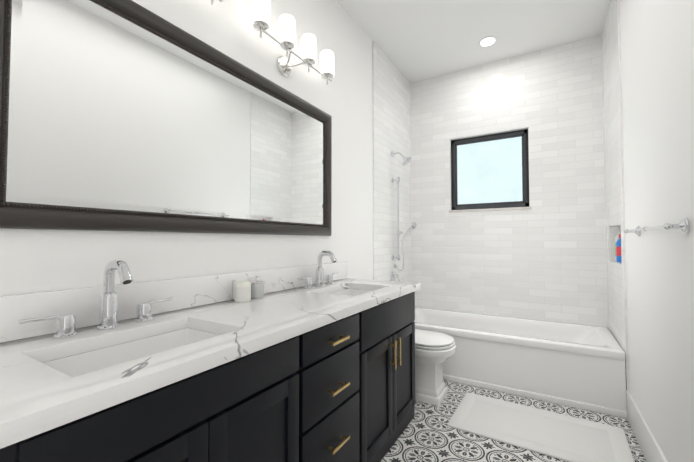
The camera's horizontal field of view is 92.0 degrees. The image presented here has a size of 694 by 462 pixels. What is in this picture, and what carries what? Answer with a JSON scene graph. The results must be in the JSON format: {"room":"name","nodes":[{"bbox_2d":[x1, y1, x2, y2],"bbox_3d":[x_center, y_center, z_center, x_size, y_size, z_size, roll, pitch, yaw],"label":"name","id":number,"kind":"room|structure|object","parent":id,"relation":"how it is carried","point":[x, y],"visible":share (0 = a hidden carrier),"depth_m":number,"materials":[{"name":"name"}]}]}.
{"room":"bathroom","nodes":[
{"label":"bathroom","id":0,"kind":"room"},
{"bbox_2d":[0,0,372,295],"bbox_3d":[-0.505,-0.269,1.948,0.150,3.030,4.890,-1,-2,31],"label":"wall","id":1,"kind":"structure","parent":0,"point":[38,260],"depth_m":1.84,"materials":[{"name":"white paint"}]},
{"bbox_2d":[0,0,331,235],"bbox_3d":[-0.567,-0.425,1.666,0.036,0.875,1.765,-1,-2,31],"label":"mirror","id":2,"kind":"object","parent":1,"relation":"attached to","point":[123,115],"visible":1,"depth_m":1.30,"materials":[{"name":"grey mirror"}]},
{"bbox_2d":[0,261,347,342],"bbox_3d":[-0.536,0.274,1.709,0.020,0.130,2.076,-1,-2,31],"label":"backsplash","id":3,"kind":"structure","parent":1,"relation":"attached to","point":[189,291],"depth_m":1.32,"materials":[{"name":"white stone"}]},
{"bbox_2d":[251,0,333,84],"bbox_3d":[-0.314,-1.065,1.985,0.162,0.260,0.700,-1,-2,31],"label":"sconce","id":4,"kind":"object","parent":1,"relation":"attached to","point":[261,18],"visible":1,"depth_m":1.89,"materials":[{"name":"white glass"}]},
{"bbox_2d":[372,40,411,282],"bbox_3d":[0.489,-0.225,3.455,0.012,3.030,0.980,-1,-2,31],"label":"wall tile","id":5,"kind":"structure","parent":1,"relation":"attached to","point":[391,108],"depth_m":3.35,"materials":[{"name":"white tile"}]},
{"bbox_2d":[391,151,415,281],"bbox_3d":[0.577,-0.052,3.381,0.210,1.520,0.215,-1,-2,31],"label":"shower rail","id":6,"kind":"object","parent":5,"relation":"attached to","point":[406,160],"visible":0.9,"depth_m":3.35,"materials":[{"name":"silver metal"}]},
{"bbox_2d":[337,0,609,82],"bbox_3d":[0.336,-1.848,1.492,2.110,0.100,4.890,-1,-2,31],"label":"ceiling","id":7,"kind":"structure","parent":0,"point":[416,40],"depth_m":2.89,"materials":[{"name":"white paint"}]},
{"bbox_2d":[478,36,497,46],"bbox_3d":[1.302,-1.748,3.097,0.170,0.006,0.170,-1,-2,31],"label":"recessed light","id":8,"kind":"object","parent":7,"relation":"in","point":[488,42],"visible":1,"depth_m":3.09,"materials":[{"name":"white plastic"}]},
{"bbox_2d":[381,380,645,461],"bbox_3d":[0.336,1.281,1.400,2.110,0.100,4.890,-1,-2,31],"label":"floor","id":9,"kind":"structure","parent":0,"point":[428,434],"depth_m":2.03,"materials":[{"name":"tile"}]},
{"bbox_2d":[0,287,420,461],"bbox_3d":[-0.281,0.805,1.538,0.616,0.860,2.031,-1,-2,31],"label":"bathroom vanity","id":10,"kind":"object","parent":9,"relation":"on","point":[311,363],"depth_m":1.10,"materials":[{"name":"black wood"}]},
{"bbox_2d":[0,279,419,438],"bbox_3d":[-0.286,0.355,1.557,0.602,0.040,2.076,-1,-2,31],"label":"countertop","id":11,"kind":"structure","parent":10,"relation":"on","point":[34,391],"depth_m":0.94,"materials":[{"name":"white stone"}]},
{"bbox_2d":[16,260,175,338],"bbox_3d":[-0.752,0.208,1.092,0.160,0.225,0.441,-1,-2,31],"label":"faucet","id":12,"kind":"object","parent":11,"relation":"on","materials":[{"name":"silver metal"}]},
{"bbox_2d":[40,323,219,374],"bbox_3d":[-0.593,0.426,0.990,0.350,0.160,0.511,-1,-2,31],"label":"sink","id":13,"kind":"object","parent":11,"relation":"in","point":[100,354],"depth_m":1.08,"materials":[{"name":"white ceramic"}]},
{"bbox_2d":[235,281,250,301],"bbox_3d":[-0.500,0.291,1.608,0.075,0.090,0.075,-1,-2,31],"label":"candle jar","id":14,"kind":"object","parent":11,"relation":"on","point":[242,291],"visible":0.98,"depth_m":1.58,"materials":[{"name":"white ceramic"}]},
{"bbox_2d":[233,277,255,299],"bbox_3d":[-0.515,0.288,1.696,0.026,0.100,0.135,-1,-2,31],"label":"soap box","id":15,"kind":"object","parent":11,"relation":"on","point":[244,279],"visible":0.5,"depth_m":1.65,"materials":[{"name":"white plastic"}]},
{"bbox_2d":[249,276,263,298],"bbox_3d":[-0.459,0.284,1.706,0.074,0.109,0.074,-1,-2,31],"label":"glass jar","id":16,"kind":"object","parent":11,"relation":"on","point":[257,288],"visible":0.85,"depth_m":1.68,"materials":[{"name":"white"}]},
{"bbox_2d":[296,251,339,286],"bbox_3d":[-0.134,0.238,2.128,0.160,0.225,0.441,-1,-2,31],"label":"faucet","id":17,"kind":"object","parent":11,"relation":"on","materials":[{"name":"silver metal"}]},
{"bbox_2d":[332,287,375,294],"bbox_3d":[0.027,0.457,2.028,0.350,0.160,0.510,-1,-2,31],"label":"sink","id":18,"kind":"object","parent":11,"relation":"in","point":[339,290],"depth_m":2.25,"materials":[{"name":"white ceramic"}]},
{"bbox_2d":[415,329,455,405],"bbox_3d":[0.487,0.898,2.673,0.742,0.740,0.490,-1,-2,31],"label":"toilet","id":19,"kind":"object","parent":9,"relation":"on","point":[434,351],"visible":0.25,"depth_m":2.48,"materials":[{"name":"white ceramic"}]},
{"bbox_2d":[414,307,626,418],"bbox_3d":[1.306,1.059,3.031,1.780,0.440,0.777,-1,-2,31],"label":"bathtub","id":20,"kind":"object","parent":9,"relation":"on","point":[581,366],"visible":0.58,"depth_m":2.60,"materials":[{"name":"white ceramic"}]},
{"bbox_2d":[447,393,633,461],"bbox_3d":[1.189,1.245,2.127,0.950,0.010,0.550,-1,-2,32],"label":"rug","id":21,"kind":"object","parent":9,"relation":"on","point":[560,436],"visible":1,"depth_m":2.08,"materials":[{"name":"white fabric"}]},
{"bbox_2d":[620,0,693,461],"bbox_3d":[1.178,-0.298,0.944,0.150,3.030,4.890,-1,-2,31],"label":"wall","id":22,"kind":"structure","parent":0,"point":[657,56],"depth_m":1.56,"materials":[{"name":"white paint"}]},
{"bbox_2d":[601,0,628,405],"bbox_3d":[2.120,-0.250,2.592,0.102,3.030,0.768,-1,-2,31],"label":"wall tile","id":23,"kind":"structure","parent":22,"relation":"attached to","point":[614,179],"depth_m":2.53,"materials":[{"name":"white tile"}]},
{"bbox_2d":[615,231,620,258],"bbox_3d":[2.195,0.124,2.695,0.059,0.240,0.059,-1,-2,31],"label":"bottle","id":24,"kind":"object","parent":23,"relation":"in","point":[617,237],"visible":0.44,"depth_m":2.70,"materials":[{"name":"white plastic"}]},
{"bbox_2d":[616,234,620,261],"bbox_3d":[2.139,0.134,2.611,0.065,0.215,0.065,-1,-2,31],"label":"bottle","id":25,"kind":"object","parent":23,"relation":"in","point":[618,250],"visible":0.46,"depth_m":2.60,"materials":[{"name":"blue plastic"}]},
{"bbox_2d":[626,390,667,461],"bbox_3d":[0.906,1.113,0.609,0.016,0.190,3.808,-1,-2,31],"label":"baseboard","id":26,"kind":"structure","parent":22,"relation":"attached to","point":[648,444],"depth_m":1.86,"materials":[{"name":"white paint"}]},
{"bbox_2d":[624,218,689,236],"bbox_3d":[1.457,-0.008,1.616,0.066,0.062,0.845,-1,-2,31],"label":"towel rail","id":27,"kind":"object","parent":22,"relation":"attached to","point":[683,225],"visible":1,"depth_m":1.29,"materials":[{"name":"silver metal"}]},
{"bbox_3d":[1.551,-0.224,3.480,1.810,3.030,0.150,-1,-2,31],"label":"wall","id":28,"kind":"structure","parent":0,"visible":0},
{"bbox_2d":[451,129,528,209],"bbox_3d":[1.481,-0.618,3.510,0.760,0.780,0.040,-1,-2,31],"label":"window","id":29,"kind":"structure","parent":28,"relation":"in","point":[489,171],"depth_m":3.49,"materials":[{"name":"black"}]},
{"bbox_2d":[449,207,530,212],"bbox_3d":[1.466,-0.217,3.473,0.784,0.024,0.099,-1,-2,31],"label":"window sill","id":30,"kind":"structure","parent":28,"relation":"attached to","point":[495,209],"depth_m":3.41,"materials":[{"name":"stone"}]},
{"bbox_2d":[410,35,607,327],"bbox_3d":[1.528,-0.225,3.440,1.786,3.030,0.082,-1,-2,31],"label":"wall tile","id":31,"kind":"structure","parent":28,"relation":"attached to","point":[544,258],"depth_m":3.27,"materials":[{"name":"white tile"}]}
]}

